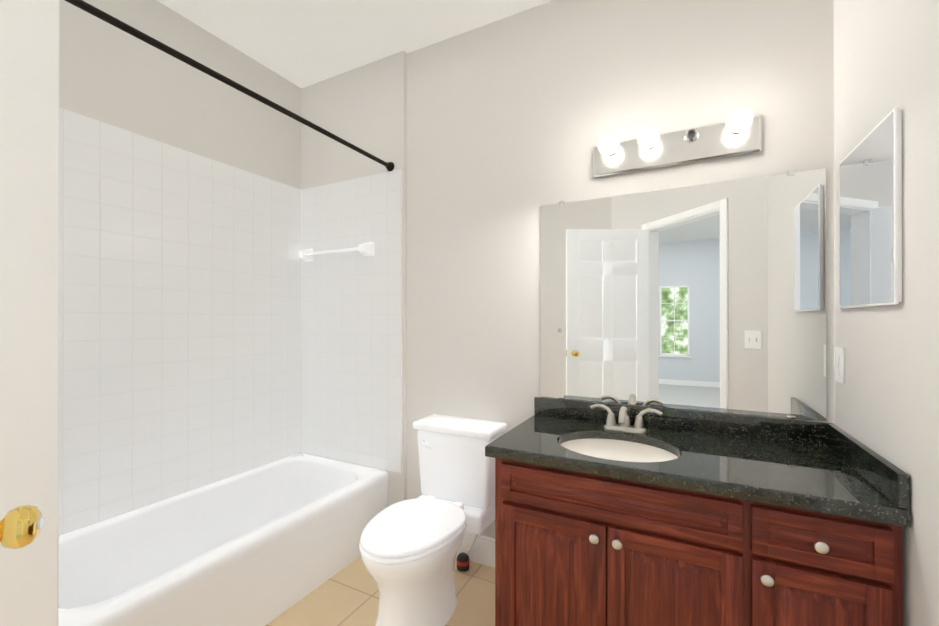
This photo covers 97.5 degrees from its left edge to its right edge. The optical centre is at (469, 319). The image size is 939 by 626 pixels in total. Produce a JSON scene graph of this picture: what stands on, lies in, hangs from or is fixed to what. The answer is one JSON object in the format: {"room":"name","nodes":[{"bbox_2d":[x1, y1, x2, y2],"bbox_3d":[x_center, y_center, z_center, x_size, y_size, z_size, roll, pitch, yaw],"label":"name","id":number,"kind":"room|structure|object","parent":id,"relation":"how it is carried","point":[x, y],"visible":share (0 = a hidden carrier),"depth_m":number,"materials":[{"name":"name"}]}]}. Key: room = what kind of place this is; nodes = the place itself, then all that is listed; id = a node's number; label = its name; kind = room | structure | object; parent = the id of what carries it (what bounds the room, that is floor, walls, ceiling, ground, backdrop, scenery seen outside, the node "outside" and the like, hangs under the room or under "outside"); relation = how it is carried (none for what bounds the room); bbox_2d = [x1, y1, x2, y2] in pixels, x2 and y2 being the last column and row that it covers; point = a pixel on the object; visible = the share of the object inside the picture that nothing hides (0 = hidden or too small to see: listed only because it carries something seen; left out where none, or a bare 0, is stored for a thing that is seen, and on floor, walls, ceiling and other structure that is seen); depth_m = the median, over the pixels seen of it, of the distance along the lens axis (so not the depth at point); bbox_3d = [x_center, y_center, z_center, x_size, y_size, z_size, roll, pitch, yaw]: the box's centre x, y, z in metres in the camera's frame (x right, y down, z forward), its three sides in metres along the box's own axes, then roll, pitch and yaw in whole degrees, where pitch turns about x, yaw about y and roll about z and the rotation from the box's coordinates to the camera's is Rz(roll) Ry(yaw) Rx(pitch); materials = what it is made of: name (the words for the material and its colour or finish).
{"room":"bathroom","nodes":[
{"label":"bathroom","id":0,"kind":"room"},
{"bbox_2d":[59,0,300,535],"bbox_3d":[-1.461,-0.130,2.060,0.100,2.740,1.679,0,0,27],"label":"wall","id":1,"kind":"structure","parent":0,"point":[110,74],"depth_m":2.01,"materials":[{"name":"white paint"}]},
{"bbox_2d":[59,108,300,534],"bbox_3d":[-1.416,0.007,2.030,0.008,1.690,1.429,0,0,27],"label":"wall tile","id":2,"kind":"structure","parent":1,"relation":"attached to","point":[179,320],"depth_m":1.96,"materials":[{"name":"white tile"}]},
{"bbox_2d":[157,0,551,87],"bbox_3d":[-1.965,-1.546,-0.753,4.800,0.080,7.342,0,0,27],"label":"ceiling","id":3,"kind":"structure","parent":0,"point":[302,43],"depth_m":2.10,"materials":[{"name":"white paint"}]},
{"bbox_2d":[265,556,494,625],"bbox_3d":[-0.449,1.238,0.998,2.872,0.001,2.626,0,0,27],"label":"floor","id":4,"kind":"structure","parent":0,"point":[347,595],"depth_m":1.81,"materials":[{"name":"beige tile"}]},
{"bbox_2d":[58,453,388,625],"bbox_3d":[-1.095,1.047,1.861,0.725,0.385,1.409,0,0,27],"label":"bathtub","id":5,"kind":"object","parent":4,"relation":"on","point":[264,545],"visible":0.79,"depth_m":1.78,"materials":[{"name":"white ceramic"}]},
{"bbox_2d":[359,414,506,625],"bbox_3d":[-0.171,0.872,1.792,0.429,0.735,0.731,0,0,27],"label":"toilet","id":6,"kind":"object","parent":4,"relation":"on","point":[409,548],"visible":1,"depth_m":1.72,"materials":[{"name":"white ceramic"}]},
{"bbox_2d":[485,397,910,625],"bbox_3d":[0.668,0.792,1.453,1.100,0.895,0.585,0,0,27],"label":"bathroom vanity","id":7,"kind":"object","parent":4,"relation":"on","point":[608,514],"visible":1,"depth_m":1.24,"materials":[{"name":"brown wood"}]},
{"bbox_2d":[301,0,834,538],"bbox_3d":[0.126,-0.130,2.109,2.872,2.740,0.130,0,0,27],"label":"wall","id":8,"kind":"structure","parent":0,"point":[512,120],"depth_m":2.01,"materials":[{"name":"white paint"}]},
{"bbox_2d":[64,0,393,170],"bbox_3d":[-0.776,-0.867,1.700,0.054,0.054,1.427,0,0,27],"label":"shower curtain rod","id":9,"kind":"object","parent":8,"relation":"attached to","point":[119,24],"visible":0.98,"depth_m":1.43,"materials":[{"name":"black metal"}]},
{"bbox_2d":[301,169,401,472],"bbox_3d":[-0.732,0.008,2.476,0.795,1.690,0.008,0,0,27],"label":"wall tile","id":10,"kind":"structure","parent":8,"relation":"attached to","point":[351,356],"depth_m":2.45,"materials":[{"name":"white tile"}]},
{"bbox_2d":[298,242,374,261],"bbox_3d":[-0.817,-0.407,2.476,0.570,0.080,0.070,0,0,27],"label":"towel bar","id":11,"kind":"object","parent":10,"relation":"attached to","point":[365,249],"visible":1,"depth_m":2.43,"materials":[{"name":"white ceramic"}]},
{"bbox_2d":[456,532,494,567],"bbox_3d":[-0.009,1.171,2.129,0.777,0.140,0.012,0,0,27],"label":"baseboard","id":12,"kind":"structure","parent":8,"relation":"attached to","point":[482,551],"depth_m":2.09,"materials":[{"name":"white wood"}]},
{"bbox_2d":[593,107,760,177],"bbox_3d":[0.801,-0.706,1.647,0.618,0.146,0.127,0,0,27],"label":"sconce","id":13,"kind":"object","parent":8,"relation":"attached to","point":[737,132],"visible":1,"depth_m":1.65,"materials":[{"name":"white"}]},
{"bbox_2d":[540,168,825,421],"bbox_3d":[0.804,-0.090,1.711,1.054,0.914,0.008,0,0,27],"label":"vanity mirror","id":14,"kind":"object","parent":8,"relation":"attached to","point":[711,297],"visible":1,"depth_m":1.66,"materials":[{"name":"clear glass"}]},
{"bbox_2d":[834,0,938,625],"bbox_3d":[1.063,-0.132,0.906,0.100,2.740,1.402,0,0,27],"label":"wall","id":15,"kind":"structure","parent":0,"point":[886,394],"depth_m":0.99,"materials":[{"name":"white paint"}]},
{"bbox_2d":[835,347,844,383],"bbox_3d":[1.255,0.154,1.399,0.012,0.120,0.072,0,0,27],"label":"plate","id":16,"kind":"object","parent":15,"relation":"attached to","point":[840,363],"visible":0.98,"depth_m":1.38,"materials":[{"name":"white plastic"}]},
{"bbox_2d":[840,107,901,307],"bbox_3d":[1.139,-0.278,1.181,0.016,0.482,0.400,0,0,27],"label":"medicine cabinet mirror","id":17,"kind":"object","parent":15,"relation":"attached to","point":[871,218],"visible":0.98,"depth_m":1.12,"materials":[{"name":"white mirror"}]},
{"bbox_3d":[-1.414,-0.132,1.157,0.815,2.740,0.120,0,0,27],"label":"wall","id":18,"kind":"structure","parent":0,"visible":0},
{"bbox_2d":[0,0,58,625],"bbox_3d":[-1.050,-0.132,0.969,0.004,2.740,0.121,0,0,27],"label":"door","id":19,"kind":"structure","parent":18,"relation":"attached to","point":[29,87],"depth_m":0.98,"materials":[{"name":"white wood"}]},
{"bbox_2d":[0,505,43,548],"bbox_3d":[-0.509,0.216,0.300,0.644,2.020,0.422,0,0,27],"label":"door knob","id":20,"kind":"object","parent":19,"relation":"attached to","point":[21,526],"depth_m":0.56,"materials":[{"name":"gold metal"}]},
{"bbox_2d":[57,0,59,625],"bbox_3d":[-1.387,0.005,1.215,0.795,1.690,0.008,0,0,27],"label":"wall tile","id":21,"kind":"structure","parent":18,"relation":"attached to","point":[58,315],"depth_m":1.03,"materials":[{"name":"white tile"}]}
]}

